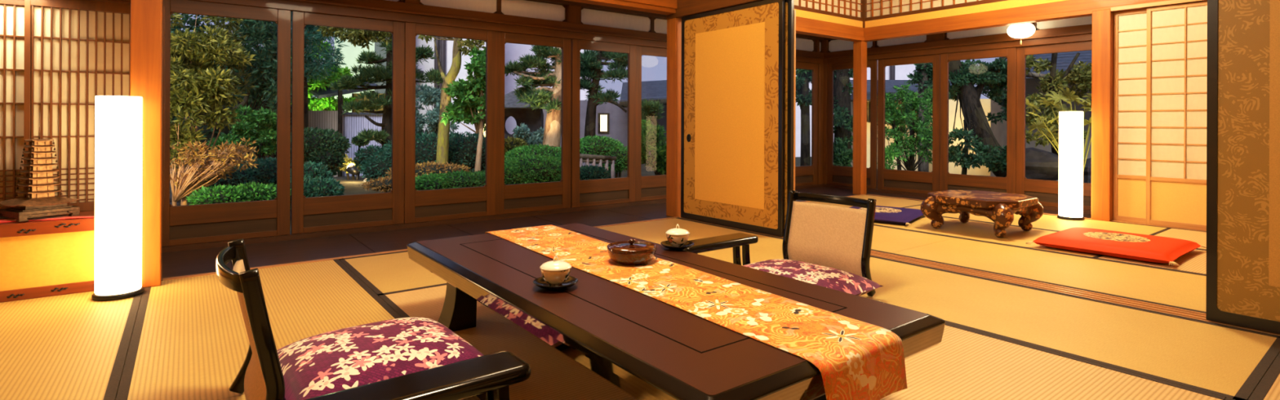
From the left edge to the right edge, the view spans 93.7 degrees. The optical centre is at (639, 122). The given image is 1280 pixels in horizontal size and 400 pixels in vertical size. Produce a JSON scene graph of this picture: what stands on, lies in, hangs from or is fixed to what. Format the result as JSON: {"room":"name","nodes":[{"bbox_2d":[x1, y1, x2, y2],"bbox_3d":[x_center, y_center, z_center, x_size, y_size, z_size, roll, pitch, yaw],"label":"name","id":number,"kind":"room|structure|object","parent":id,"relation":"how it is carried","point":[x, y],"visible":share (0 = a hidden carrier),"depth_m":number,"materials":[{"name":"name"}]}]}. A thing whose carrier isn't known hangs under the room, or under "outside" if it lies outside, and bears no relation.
{"room":"japanese tatami room","nodes":[
{"label":"japanese tatami room","id":0,"kind":"room"},
{"bbox_2d":[0,230,94,302],"bbox_3d":[-3.737,-0.417,3.084,1.960,2.675,1.070,0,0,-37],"label":"wall","id":1,"kind":"structure","parent":0,"point":[28,261],"depth_m":3.00,"materials":[{"name":"paint"}]},
{"bbox_2d":[0,0,24,208],"bbox_3d":[-3.584,-0.098,2.988,0.790,1.172,0.036,0,0,-37],"label":"window","id":2,"kind":"structure","parent":1,"relation":"in","point":[11,11],"depth_m":3.18,"materials":[{"name":"paper"}]},
{"bbox_2d":[0,210,94,237],"bbox_3d":[-3.550,0.519,2.782,1.900,0.063,0.442,0,0,-37],"label":"board","id":3,"kind":"object","parent":1,"relation":"attached to","point":[7,229],"visible":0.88,"depth_m":2.98,"materials":[{"name":"brown wood"}]},
{"bbox_2d":[0,216,93,222],"bbox_3d":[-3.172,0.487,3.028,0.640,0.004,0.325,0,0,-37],"label":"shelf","id":4,"kind":"object","parent":3,"relation":"on","point":[49,218],"visible":0.84,"depth_m":3.04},
{"bbox_2d":[0,126,79,222],"bbox_3d":[-3.084,0.253,3.079,0.236,0.463,0.236,0,0,25],"label":"ornament","id":5,"kind":"object","parent":4,"relation":"on","point":[39,199],"visible":1,"depth_m":3.04,"materials":[{"name":"brown wood"}]},
{"bbox_2d":[0,280,94,302],"bbox_3d":[-3.445,0.840,2.629,1.885,0.052,0.033,0,0,-37],"label":"baseboard","id":6,"kind":"structure","parent":1,"relation":"attached to","point":[88,286],"depth_m":2.99,"materials":[{"name":"brown wood"}]},
{"bbox_2d":[23,0,165,211],"bbox_3d":[-3.031,-0.096,3.357,0.583,1.172,0.036,0,0,-37],"label":"window","id":7,"kind":"structure","parent":1,"relation":"in","point":[76,51],"depth_m":3.30,"materials":[{"name":"paper"}]},
{"bbox_2d":[161,0,290,246],"bbox_3d":[-2.936,-0.003,4.285,0.760,1.682,0.036,0,0,-37],"label":"window","id":8,"kind":"structure","parent":1,"relation":"in","point":[225,221],"depth_m":4.30,"materials":[{"name":"brown wood"}]},
{"bbox_2d":[291,10,404,234],"bbox_3d":[-2.304,0.000,4.777,0.818,1.682,0.036,0,0,-37],"label":"window","id":9,"kind":"structure","parent":1,"relation":"in","point":[325,213],"depth_m":4.73,"materials":[{"name":"brown wood"}]},
{"bbox_2d":[404,22,496,223],"bbox_3d":[-1.650,0.002,5.258,0.805,1.682,0.036,0,0,-37],"label":"window","id":10,"kind":"structure","parent":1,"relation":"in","point":[430,205],"depth_m":5.22,"materials":[{"name":"brown wood"}]},
{"bbox_2d":[161,183,823,253],"bbox_3d":[-0.320,0.889,6.276,7.390,0.080,0.110,0,0,-37],"label":"sill","id":11,"kind":"structure","parent":1,"relation":"attached to","point":[398,226],"depth_m":4.95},
{"bbox_2d":[817,40,828,184],"bbox_3d":[2.559,-0.170,8.426,0.190,2.060,0.150,0,0,-37],"label":"post","id":12,"kind":"object","parent":11,"relation":"on","point":[822,68],"visible":0.59,"depth_m":8.38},
{"bbox_2d":[191,0,824,63],"bbox_3d":[-0.308,-0.911,6.270,7.390,0.156,0.125,0,0,-37],"label":"beam","id":13,"kind":"structure","parent":12,"relation":"attached to","point":[384,10],"depth_m":5.29,"materials":[{"name":"wood"}]},
{"bbox_2d":[418,0,499,13],"bbox_3d":[-1.597,-1.083,5.310,0.734,0.177,0.030,0,0,-37],"label":"window","id":14,"kind":"structure","parent":13,"relation":"on","point":[484,6],"depth_m":5.36,"materials":[{"name":"beige paper"}]},
{"bbox_2d":[499,0,567,22],"bbox_3d":[-1.017,-1.081,5.749,0.720,0.177,0.030,0,0,-37],"label":"window","id":15,"kind":"structure","parent":13,"relation":"on","point":[525,8],"depth_m":5.75,"materials":[{"name":"beige paper"}]},
{"bbox_2d":[581,7,653,32],"bbox_3d":[-0.244,-1.077,6.334,0.942,0.177,0.030,0,0,-37],"label":"window","id":16,"kind":"structure","parent":13,"relation":"on","point":[591,16],"depth_m":6.33,"materials":[{"name":"beige paper"}]},
{"bbox_2d":[162,194,866,280],"bbox_3d":[0.090,0.906,5.386,6.850,0.059,0.045,0,0,-37],"label":"trim","id":17,"kind":"structure","parent":1,"relation":"attached to","point":[403,250],"depth_m":3.81,"materials":[{"name":"brown wood"}]},
{"bbox_2d":[495,31,571,214],"bbox_3d":[-1.017,0.005,5.752,0.800,1.682,0.036,0,0,-37],"label":"window","id":18,"kind":"structure","parent":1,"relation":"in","point":[531,197],"depth_m":5.72,"materials":[{"name":"brown wood"}]},
{"bbox_2d":[570,39,635,207],"bbox_3d":[-0.371,0.007,6.225,0.782,1.682,0.036,0,0,-37],"label":"window","id":19,"kind":"structure","parent":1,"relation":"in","point":[584,193],"depth_m":6.17,"materials":[{"name":"brown wood"}]},
{"bbox_2d":[635,45,666,201],"bbox_3d":[0.255,0.010,6.715,0.808,1.682,0.036,0,0,-37],"label":"window","id":20,"kind":"structure","parent":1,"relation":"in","point":[646,187],"depth_m":6.51,"materials":[{"name":"brown wood"}]},
{"bbox_2d":[795,61,817,186],"bbox_3d":[2.163,0.018,8.144,0.760,1.682,0.036,0,0,-37],"label":"window","id":21,"kind":"structure","parent":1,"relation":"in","point":[804,175],"depth_m":8.31,"materials":[{"name":"brown wood"}]},
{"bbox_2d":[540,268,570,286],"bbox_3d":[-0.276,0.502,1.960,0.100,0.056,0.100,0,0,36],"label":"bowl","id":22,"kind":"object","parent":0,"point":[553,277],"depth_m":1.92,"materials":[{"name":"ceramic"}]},
{"bbox_2d":[0,186,1279,399],"bbox_3d":[1.240,0.944,2.666,9.400,0.122,7.950,0,0,-37],"label":"floor","id":23,"kind":"structure","parent":0,"point":[187,338],"depth_m":2.66,"materials":[{"name":"beige wicker"}]},
{"bbox_2d":[91,95,144,301],"bbox_3d":[-2.620,0.368,3.016,0.200,1.000,0.200,0,0,-37],"label":"floor lamp","id":24,"kind":"object","parent":23,"relation":"on","point":[118,119],"visible":1,"depth_m":2.95,"materials":[{"name":"white paper"}]},
{"bbox_2d":[130,0,163,287],"bbox_3d":[-2.643,-0.441,3.216,0.128,2.620,0.150,0,0,-37],"label":"post","id":25,"kind":"object","parent":23,"relation":"on","point":[146,15],"visible":0.64,"depth_m":3.17,"materials":[{"name":"wood"}]},
{"bbox_2d":[215,238,285,399],"bbox_3d":[-0.939,0.624,1.881,0.642,0.495,0.520,0,0,-37],"label":"chair","id":26,"kind":"object","parent":23,"relation":"on","point":[260,375],"visible":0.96,"depth_m":1.56,"materials":[{"name":"black paint"}]},
{"bbox_2d":[276,316,483,399],"bbox_3d":[-0.839,0.766,1.932,0.570,0.155,0.600,0,0,-39],"label":"seat cushion","id":27,"kind":"object","parent":26,"relation":"on","point":[348,357],"visible":0.75,"depth_m":1.82,"materials":[{"name":"purple fabric"}]},
{"bbox_2d":[304,351,530,399],"bbox_3d":[-0.535,0.753,1.456,0.540,0.248,0.155,0,0,-38],"label":"armrest","id":28,"kind":"object","parent":26,"relation":"attached to","point":[491,375],"visible":1,"depth_m":1.48,"materials":[{"name":"black paint"}]},
{"bbox_2d":[666,17,681,217],"bbox_3d":[0.346,-0.066,5.699,0.140,1.906,0.130,0,0,-37],"label":"post","id":29,"kind":"object","parent":23,"relation":"on","point":[674,24],"visible":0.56,"depth_m":5.64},
{"bbox_2d":[406,222,945,399],"bbox_3d":[-0.096,0.710,2.203,0.920,0.340,1.975,0,0,-37],"label":"table","id":30,"kind":"object","parent":23,"relation":"on","point":[648,348],"visible":0.66,"depth_m":1.67,"materials":[{"name":"black paint"}]},
{"bbox_2d":[533,275,577,290],"bbox_3d":[-0.276,0.527,1.960,0.147,0.022,0.147,0,0,-37],"label":"saucer","id":31,"kind":"object","parent":30,"relation":"on","point":[571,281],"visible":0.73,"depth_m":1.96,"materials":[{"name":"ceramic"}]},
{"bbox_2d":[539,255,572,286],"bbox_3d":[-0.275,0.481,1.960,0.105,0.098,0.105,0,0,36],"label":"teacup","id":32,"kind":"object","parent":31,"relation":"on","point":[555,273],"visible":1,"depth_m":1.93,"materials":[{"name":"ceramic"}]},
{"bbox_2d":[484,224,907,399],"bbox_3d":[-0.030,0.605,2.236,0.360,0.136,2.029,0,0,-36],"label":"table runner","id":33,"kind":"object","parent":30,"relation":"on","point":[855,359],"visible":0.93,"depth_m":1.67,"materials":[{"name":"fabric"}]},
{"bbox_2d":[606,238,656,265],"bbox_3d":[-0.032,0.492,2.313,0.192,0.088,0.192,0,0,-37],"label":"lidded bowl","id":34,"kind":"object","parent":33,"relation":"on","point":[631,251],"visible":1,"depth_m":2.25,"materials":[{"name":"paint"}]},
{"bbox_2d":[683,232,758,265],"bbox_3d":[0.412,0.756,3.255,0.540,0.248,0.155,0,0,-37],"label":"armrest","id":35,"kind":"object","parent":23,"relation":"on","point":[735,241],"visible":0.38,"depth_m":3.27,"materials":[{"name":"black paint"}]},
{"bbox_2d":[782,189,876,297],"bbox_3d":[0.823,0.631,3.079,0.642,0.495,0.520,0,0,-38],"label":"chair","id":36,"kind":"object","parent":23,"relation":"on","point":[835,237],"visible":0.76,"depth_m":3.21,"materials":[{"name":"fabric"}]},
{"bbox_2d":[742,258,883,296],"bbox_3d":[0.755,0.785,2.975,0.600,0.130,0.640,0,0,-41],"label":"seat cushion","id":37,"kind":"object","parent":36,"relation":"on","point":[816,274],"visible":0.44,"depth_m":2.88,"materials":[{"name":"purple fabric"}]},
{"bbox_2d":[853,40,866,195],"bbox_3d":[2.752,-0.058,7.507,0.120,1.911,0.120,0,0,-37],"label":"post","id":38,"kind":"object","parent":23,"relation":"on","point":[860,47],"visible":0.94,"depth_m":7.46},
{"bbox_2d":[849,205,924,225],"bbox_3d":[2.258,0.853,5.637,0.754,0.070,0.842,0,0,39],"label":"floor cushion","id":39,"kind":"object","parent":23,"relation":"on","point":[882,214],"visible":0.48,"depth_m":5.40,"materials":[{"name":"fabric"}]},
{"bbox_2d":[822,184,1091,214],"bbox_3d":[3.721,0.905,6.952,0.110,0.080,3.690,0,0,-37],"label":"sill","id":40,"kind":"structure","parent":23,"relation":"on","point":[1045,207],"depth_m":7.50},
{"bbox_2d":[826,59,877,189],"bbox_3d":[2.853,0.021,8.091,0.036,1.682,0.740,0,0,-37],"label":"window","id":41,"kind":"structure","parent":40,"relation":"on","point":[842,175],"depth_m":8.11,"materials":[{"name":"brown wood"}]},
{"bbox_2d":[877,53,940,194],"bbox_3d":[3.338,0.022,7.471,0.036,1.682,0.805,0,0,-37],"label":"window","id":42,"kind":"structure","parent":40,"relation":"on","point":[910,181],"depth_m":7.45,"materials":[{"name":"brown wood"}]},
{"bbox_2d":[939,47,1016,193],"bbox_3d":[3.823,0.024,6.810,0.036,1.682,0.815,0,0,-37],"label":"window","id":43,"kind":"structure","parent":40,"relation":"on","point":[948,181],"depth_m":6.77,"materials":[{"name":"brown wood"}]},
{"bbox_2d":[1015,40,1091,210],"bbox_3d":[4.330,0.026,6.159,0.036,1.682,0.835,0,0,-37],"label":"window","id":44,"kind":"structure","parent":40,"relation":"on","point":[1046,192],"depth_m":6.37,"materials":[{"name":"brown wood"}]},
{"bbox_2d":[677,216,1279,335],"bbox_3d":[2.460,0.917,2.905,0.165,0.056,6.860,0,0,-37],"label":"door track","id":45,"kind":"object","parent":23,"relation":"on","point":[1137,304],"visible":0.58,"depth_m":3.22,"materials":[{"name":"brown wood"}]},
{"bbox_2d":[680,0,784,236],"bbox_3d":[0.747,-0.048,5.099,0.032,1.854,1.180,0,0,-37],"label":"door","id":46,"kind":"structure","parent":45,"relation":"on","point":[732,95],"depth_m":5.02,"materials":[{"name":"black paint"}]},
{"bbox_2d":[783,0,795,231],"bbox_3d":[0.830,-0.048,5.109,0.048,1.854,1.184,0,0,-37],"label":"door","id":47,"kind":"structure","parent":45,"relation":"on","point":[789,11],"depth_m":4.64,"materials":[{"name":"black paint"}]},
{"bbox_2d":[1205,0,1279,333],"bbox_3d":[2.854,-0.040,2.318,0.028,1.854,0.972,0,0,-37],"label":"door","id":48,"kind":"structure","parent":45,"relation":"on","point":[1243,104],"depth_m":2.60,"materials":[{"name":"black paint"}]},
{"bbox_2d":[680,217,1279,336],"bbox_3d":[2.475,0.893,2.885,0.177,0.013,6.810,0,0,-37],"label":"trim","id":49,"kind":"structure","parent":23,"relation":"on","point":[681,218],"depth_m":3.20,"materials":[{"name":"wood"}]},
{"bbox_2d":[920,189,1043,237],"bbox_3d":[2.834,0.746,4.984,0.709,0.292,0.709,0,0,-37],"label":"table","id":50,"kind":"object","parent":23,"relation":"on","point":[1000,208],"visible":1,"depth_m":4.86,"materials":[{"name":"brown wood"}]},
{"bbox_2d":[1057,111,1084,220],"bbox_3d":[4.021,0.396,5.597,0.206,1.000,0.206,0,0,-37],"label":"floor lamp","id":51,"kind":"object","parent":23,"relation":"on","point":[1070,122],"visible":1,"depth_m":5.52,"materials":[{"name":"white paper"}]},
{"bbox_2d":[1091,8,1114,221],"bbox_3d":[4.268,-0.068,5.530,0.120,1.930,0.143,0,0,-37],"label":"post","id":52,"kind":"object","parent":23,"relation":"on","point":[1102,37],"visible":0.91,"depth_m":5.49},
{"bbox_2d":[1026,227,1206,266],"bbox_3d":[3.351,0.848,4.226,0.881,0.088,0.842,0,0,-37],"label":"floor cushion","id":53,"kind":"object","parent":23,"relation":"on","point":[1157,249],"visible":0.99,"depth_m":4.07,"materials":[{"name":"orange fabric"}]},
{"bbox_2d":[1111,220,1206,231],"bbox_3d":[5.337,0.926,4.146,0.100,0.061,3.365,0,0,-37],"label":"door track","id":54,"kind":"object","parent":23,"relation":"on","point":[1111,220],"visible":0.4,"depth_m":5.25,"materials":[{"name":"brown wood"}]},
{"bbox_2d":[1113,8,1146,223],"bbox_3d":[4.628,-0.057,5.114,0.030,1.899,0.950,0,0,-37],"label":"door","id":55,"kind":"structure","parent":54,"relation":"on","point":[1130,27],"depth_m":5.40,"materials":[{"name":"paper"}]},
{"bbox_2d":[1146,0,1207,231],"bbox_3d":[4.746,-0.056,4.891,0.030,1.899,0.961,0,0,-37],"label":"door","id":56,"kind":"structure","parent":54,"relation":"on","point":[1176,56],"depth_m":5.11,"materials":[{"name":"paper"}]},
{"bbox_2d":[794,0,1066,27],"bbox_3d":[3.401,-1.218,4.308,3.015,0.087,5.970,0,0,-37],"label":"wall","id":57,"kind":"structure","parent":0,"point":[1009,3],"depth_m":6.78,"materials":[{"name":"paint"}]},
{"bbox_2d":[794,0,862,21],"bbox_3d":[1.602,-1.501,6.623,2.949,0.465,0.065,0,0,-37],"label":"window","id":58,"kind":"structure","parent":57,"relation":"in","point":[848,9],"depth_m":7.14,"materials":[{"name":"paper"}]},
{"bbox_2d":[795,16,864,41],"bbox_3d":[1.593,-1.101,6.617,2.920,0.165,0.135,0,0,-37],"label":"beam","id":59,"kind":"structure","parent":57,"relation":"attached to","point":[806,26],"depth_m":7.03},
{"bbox_2d":[865,0,1007,21],"bbox_3d":[4.557,-1.489,5.201,0.065,0.465,5.809,0,0,-37],"label":"window","id":60,"kind":"structure","parent":57,"relation":"in","point":[876,9],"depth_m":7.04,"materials":[{"name":"paper"}]},
{"bbox_2d":[863,0,1204,41],"bbox_3d":[4.558,-1.090,5.193,0.130,0.160,5.985,0,0,-37],"label":"beam","id":61,"kind":"structure","parent":57,"relation":"attached to","point":[1068,9],"depth_m":6.21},
{"bbox_3d":[4.644,-0.351,5.772,0.090,2.740,6.800,0,0,-37],"label":"wall","id":62,"kind":"structure","parent":0,"visible":0},
{"bbox_2d":[823,24,1092,63],"bbox_3d":[3.722,-0.895,6.947,0.125,0.156,3.690,0,0,-37],"label":"beam","id":63,"kind":"structure","parent":62,"relation":"attached to","point":[1079,33],"depth_m":6.83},
{"bbox_3d":[0.886,-1.451,1.795,4.030,0.570,7.000,0,0,-37],"label":"wall","id":64,"kind":"structure","parent":0,"visible":0},
{"bbox_2d":[564,0,677,15],"bbox_3d":[-1.240,-1.113,4.463,3.867,0.175,0.150,0,0,-37],"label":"beam","id":65,"kind":"structure","parent":64,"relation":"attached to","point":[666,7],"depth_m":5.36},
{"bbox_2d":[666,0,763,19],"bbox_3d":[2.425,-1.066,2.961,0.165,0.188,7.000,0,0,-37],"label":"beam","id":66,"kind":"structure","parent":64,"relation":"attached to","point":[685,7],"depth_m":5.32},
{"bbox_3d":[-0.312,-1.476,6.294,7.410,0.530,0.080,0,0,-37],"label":"wall","id":67,"kind":"structure","parent":0,"visible":0},
{"bbox_2d":[533,0,823,40],"bbox_3d":[-0.312,-1.194,6.276,7.390,0.055,0.110,0,0,-37],"label":"beam","id":68,"kind":"structure","parent":67,"relation":"attached to","point":[558,2],"depth_m":6.26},
{"label":"outside","id":69,"kind":"structure","parent":0,"visible":0},
{"bbox_2d":[1025,147,1058,180],"bbox_3d":[5.737,0.619,8.575,0.708,0.523,0.783,0,0,-37],"label":"rock","id":70,"kind":"object","parent":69,"point":[1040,164],"visible":0.62,"depth_m":8.38,"materials":[{"name":"stone"}]},
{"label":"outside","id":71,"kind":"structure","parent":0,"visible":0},
{"bbox_2d":[169,156,990,232],"bbox_3d":[-0.265,1.338,13.599,44.000,0.599,46.000,0,0,-37],"label":"ground","id":72,"kind":"structure","parent":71,"point":[351,186],"depth_m":10.67,"materials":[{"name":"soil"}]},
{"bbox_2d":[169,13,257,205],"bbox_3d":[-5.422,-0.192,7.009,1.613,2.744,1.643,0,0,-37],"label":"tree","id":73,"kind":"object","parent":72,"relation":"on","point":[192,55],"visible":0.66,"depth_m":6.83,"materials":[{"name":"green plant"}]},
{"bbox_2d":[169,137,258,205],"bbox_3d":[-4.641,0.671,6.421,0.977,1.025,0.724,0,0,-37],"label":"shrub","id":74,"kind":"object","parent":72,"relation":"on","point":[183,184],"visible":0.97,"depth_m":6.37,"materials":[{"name":"orange plant"}]},
{"bbox_2d":[185,180,291,204],"bbox_3d":[-4.351,0.911,6.524,0.582,0.550,1.052,0,0,17],"label":"shrub","id":75,"kind":"object","parent":72,"relation":"on","point":[252,191],"visible":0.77,"depth_m":6.28,"materials":[{"name":"green plant"}]},
{"bbox_2d":[205,104,276,159],"bbox_3d":[-6.162,0.442,9.441,1.107,1.470,0.769,0,0,-37],"label":"maple tree","id":76,"kind":"object","parent":72,"relation":"on","point":[265,117],"visible":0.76,"depth_m":9.39,"materials":[{"name":"green plant"}]},
{"bbox_2d":[169,24,313,167],"bbox_3d":[-10.600,-0.555,15.007,4.784,3.928,2.390,0,0,0],"label":"tree","id":77,"kind":"object","parent":72,"relation":"on","point":[208,133],"visible":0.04,"depth_m":14.30,"materials":[{"name":"green plant"}]},
{"bbox_2d":[170,13,316,159],"bbox_3d":[-7.624,-0.897,11.652,2.491,3.741,3.374,0,0,-37],"label":"evergreen tree","id":78,"kind":"object","parent":72,"relation":"on","point":[264,69],"visible":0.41,"depth_m":11.01,"materials":[{"name":"green plant"}]},
{"bbox_2d":[207,156,291,189],"bbox_3d":[-5.723,0.841,8.838,1.316,0.680,1.676,0,0,35],"label":"clipped hedge","id":79,"kind":"object","parent":72,"relation":"on","point":[265,172],"visible":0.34,"depth_m":8.49,"materials":[{"name":"teal plant"}]},
{"bbox_2d":[267,12,349,128],"bbox_3d":[-6.865,-0.862,12.246,1.538,3.221,1.914,0,0,-37],"label":"pine tree","id":80,"kind":"object","parent":72,"relation":"on","point":[309,64],"visible":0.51,"depth_m":11.98,"materials":[{"name":"teal plant"}]},
{"bbox_2d":[275,160,346,213],"bbox_3d":[-4.096,0.833,7.391,0.813,0.709,0.987,0,0,-37],"label":"shrub","id":81,"kind":"object","parent":72,"relation":"on","point":[318,181],"visible":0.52,"depth_m":7.25,"materials":[{"name":"teal plant"}]},
{"bbox_2d":[290,126,351,177],"bbox_3d":[-4.923,0.620,9.158,0.942,1.125,1.076,0,0,-37],"label":"round shrub","id":82,"kind":"object","parent":72,"relation":"on","point":[328,148],"visible":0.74,"depth_m":8.95,"materials":[{"name":"green plant"}]},
{"bbox_2d":[290,40,355,112],"bbox_3d":[-7.444,-0.533,13.820,1.601,3.408,1.859,0,0,-5],"label":"maple","id":83,"kind":"object","parent":72,"relation":"on","point":[327,104],"visible":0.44,"depth_m":13.54,"materials":[{"name":"green plant"}]},
{"bbox_2d":[307,89,343,177],"bbox_3d":[-6.596,0.407,12.518,0.814,2.412,0.205,0,0,0],"label":"fence","id":84,"kind":"object","parent":72,"relation":"on","point":[324,120],"visible":0.06,"depth_m":12.50,"materials":[{"name":"beige wood"}]},
{"bbox_2d":[315,26,391,49],"bbox_3d":[-4.460,-0.201,9.500,1.485,3.362,0.753,0,0,1],"label":"leafy branch","id":85,"kind":"object","parent":72,"relation":"on","point":[358,37],"visible":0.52,"depth_m":9.42,"materials":[{"name":"green plant"}]},
{"bbox_2d":[333,30,386,112],"bbox_3d":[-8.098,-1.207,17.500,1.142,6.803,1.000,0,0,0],"label":"building","id":86,"kind":"structure","parent":72,"relation":"on","point":[351,51],"depth_m":17.00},
{"bbox_2d":[342,112,382,176],"bbox_3d":[-5.732,0.706,12.660,1.106,1.843,0.220,0,0,0],"label":"fence","id":87,"kind":"object","parent":72,"relation":"on","point":[353,122],"visible":0.21,"depth_m":12.60,"materials":[{"name":"grey wood"}]},
{"bbox_2d":[327,39,445,150],"bbox_3d":[-4.370,-0.441,10.474,1.907,2.195,1.230,0,0,-33],"label":"pine","id":88,"kind":"object","parent":72,"relation":"on","point":[380,74],"visible":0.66,"depth_m":10.31,"materials":[{"name":"green plant"}]},
{"bbox_2d":[360,160,471,192],"bbox_3d":[-3.202,0.875,8.718,1.540,0.633,0.968,0,0,-37],"label":"groundcover","id":89,"kind":"object","parent":72,"relation":"on","point":[384,184],"visible":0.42,"depth_m":8.52,"materials":[{"name":"orange plant"}]},
{"bbox_2d":[352,130,485,182],"bbox_3d":[-3.363,0.665,9.883,2.335,1.049,1.720,0,0,-37],"label":"clipped hedge","id":90,"kind":"object","parent":72,"relation":"on","point":[375,162],"visible":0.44,"depth_m":9.48,"materials":[{"name":"teal plant"}]},
{"bbox_2d":[415,83,459,137],"bbox_3d":[-3.612,0.238,10.367,1.249,1.898,0.715,0,0,29],"label":"shrub","id":91,"kind":"object","parent":72,"relation":"on","point":[428,95],"visible":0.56,"depth_m":10.27,"materials":[{"name":"green plant"}]},
{"bbox_2d":[415,35,485,136],"bbox_3d":[-6.414,-1.640,20.750,2.858,8.449,2.500,0,0,0],"label":"building","id":92,"kind":"structure","parent":72,"relation":"on","point":[445,47],"depth_m":20.00,"materials":[{"name":"paint"}]},
{"bbox_2d":[415,169,485,190],"bbox_3d":[-2.357,0.896,7.684,1.196,0.597,0.713,0,0,-18],"label":"clipped hedge","id":93,"kind":"object","parent":72,"relation":"on","point":[458,179],"visible":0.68,"depth_m":7.47,"materials":[{"name":"green plant"}]},
{"bbox_2d":[417,35,485,164],"bbox_3d":[-2.778,-0.166,9.033,1.196,2.964,0.663,0,0,16],"label":"leaning tree","id":94,"kind":"object","parent":72,"relation":"on","point":[443,131],"visible":0.55,"depth_m":9.07,"materials":[{"name":"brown plant"}]},
{"bbox_2d":[440,46,485,171],"bbox_3d":[-2.446,-0.189,8.643,0.890,1.859,0.704,0,0,-8],"label":"leafy tree","id":95,"kind":"object","parent":72,"relation":"on","point":[470,100],"visible":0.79,"depth_m":8.54,"materials":[{"name":"green plant"}]},
{"bbox_2d":[504,90,547,138],"bbox_3d":[-2.475,0.232,12.000,1.560,1.757,1.351,0,0,0],"label":"stone lantern","id":96,"kind":"object","parent":72,"relation":"on","point":[534,119],"visible":0.39,"depth_m":11.84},
{"bbox_2d":[504,153,560,184],"bbox_3d":[-1.450,0.803,7.976,1.161,0.789,1.064,0,0,-37],"label":"clipped hedge","id":97,"kind":"object","parent":72,"relation":"on","point":[533,168],"visible":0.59,"depth_m":7.64,"materials":[{"name":"green plant"}]},
{"bbox_2d":[504,44,561,149],"bbox_3d":[-1.618,-0.042,9.582,1.211,2.566,0.765,0,0,-25],"label":"pine","id":98,"kind":"object","parent":72,"relation":"on","point":[543,78],"visible":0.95,"depth_m":9.50,"materials":[{"name":"green plant"}]},
{"bbox_2d":[504,143,561,159],"bbox_3d":[-1.597,0.756,9.406,1.128,0.880,1.090,0,0,-37],"label":"clipped hedge","id":99,"kind":"object","parent":72,"relation":"on","point":[535,149],"visible":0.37,"depth_m":9.13,"materials":[{"name":"green plant"}]},
{"bbox_2d":[504,42,593,134],"bbox_3d":[-4.002,-1.700,25.000,4.041,9.605,2.000,0,0,0],"label":"building","id":100,"kind":"structure","parent":72,"relation":"on","point":[513,51],"depth_m":24.00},
{"bbox_2d":[579,134,627,177],"bbox_3d":[-0.628,0.691,9.508,0.911,1.018,1.214,0,0,-37],"label":"clipped hedge","id":101,"kind":"object","parent":72,"relation":"on","point":[595,145],"visible":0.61,"depth_m":9.26,"materials":[{"name":"green plant"}]},
{"bbox_2d":[580,49,627,137],"bbox_3d":[-0.706,-0.408,10.474,1.374,2.015,0.844,0,0,-3],"label":"pine","id":102,"kind":"object","parent":72,"relation":"on","point":[591,64],"visible":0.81,"depth_m":10.43,"materials":[{"name":"green plant"}]},
{"bbox_2d":[541,100,666,165],"bbox_3d":[-0.844,0.715,16.232,4.111,2.585,1.536,0,0,0],"label":"house","id":103,"kind":"structure","parent":72,"relation":"on","point":[611,121],"depth_m":15.50,"materials":[{"name":"grey concrete"}]},
{"bbox_2d":[626,119,666,175],"bbox_3d":[0.225,0.576,8.167,0.851,1.255,0.931,0,0,-2],"label":"shrub","id":104,"kind":"object","parent":72,"relation":"on","point":[653,136],"visible":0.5,"depth_m":8.02,"materials":[{"name":"green plant"}]},
{"bbox_2d":[795,68,853,166],"bbox_3d":[3.280,-0.221,10.544,0.965,2.436,1.711,0,0,-15],"label":"tree","id":105,"kind":"object","parent":72,"relation":"on","point":[842,89],"visible":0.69,"depth_m":10.32,"materials":[{"name":"green plant"}]},
{"bbox_2d":[849,80,951,170],"bbox_3d":[6.488,0.413,15.550,2.978,3.051,2.900,0,0,0],"label":"house","id":106,"kind":"structure","parent":72,"relation":"on","point":[889,84],"depth_m":15.00,"materials":[{"name":"grey tile"}]},
{"bbox_2d":[876,80,933,170],"bbox_3d":[4.657,0.102,10.244,1.296,1.675,1.422,0,0,17],"label":"tree","id":107,"kind":"object","parent":72,"relation":"on","point":[894,117],"visible":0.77,"depth_m":10.28,"materials":[{"name":"green plant"}]},
{"bbox_2d":[906,62,933,172],"bbox_3d":[6.315,-0.418,12.983,0.816,3.325,0.901,0,0,-37],"label":"tree","id":108,"kind":"object","parent":72,"relation":"on","point":[922,75],"visible":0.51,"depth_m":12.91,"materials":[{"name":"green plant"}]},
{"bbox_2d":[928,98,991,175],"bbox_3d":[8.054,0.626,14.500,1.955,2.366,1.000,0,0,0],"label":"house","id":109,"kind":"structure","parent":72,"relation":"on","point":[985,103],"depth_m":14.00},
{"bbox_2d":[948,57,1007,177],"bbox_3d":[5.627,-0.146,9.842,1.301,2.529,1.945,0,0,37],"label":"pine tree","id":110,"kind":"object","parent":72,"relation":"on","point":[962,76],"visible":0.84,"depth_m":9.72,"materials":[{"name":"green plant"}]},
{"bbox_2d":[990,78,1091,181],"bbox_3d":[9.405,0.254,12.500,3.612,2.601,1.000,0,0,0],"label":"house","id":111,"kind":"structure","parent":72,"relation":"on","point":[999,131],"depth_m":12.00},
{"bbox_2d":[1025,52,1091,155],"bbox_3d":[6.353,-0.217,9.144,1.613,2.081,1.037,0,0,-37],"label":"tree","id":112,"kind":"object","parent":72,"relation":"on","point":[1082,77],"visible":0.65,"depth_m":9.07,"materials":[{"name":"green plant"}]},
{"bbox_2d":[1026,85,1091,171],"bbox_3d":[5.712,0.206,8.059,1.111,1.389,0.654,0,0,1],"label":"plant","id":113,"kind":"object","parent":72,"relation":"on","point":[1068,95],"visible":0.57,"depth_m":8.07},
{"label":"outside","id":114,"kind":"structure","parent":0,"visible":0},
{"bbox_2d":[619,80,666,107],"bbox_3d":[0.566,-0.792,15.346,2.113,0.899,2.815,0,0,0],"label":"tiled roof","id":115,"kind":"structure","parent":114,"point":[654,90],"depth_m":14.92,"materials":[{"name":"grey tile"}]},
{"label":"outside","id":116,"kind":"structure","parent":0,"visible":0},
{"bbox_2d":[1000,49,1091,78],"bbox_3d":[8.334,-1.243,11.524,3.625,1.020,2.537,0,0,0],"label":"tiled roof","id":117,"kind":"structure","parent":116,"point":[1064,59],"depth_m":11.43,"materials":[{"name":"grey tile"}]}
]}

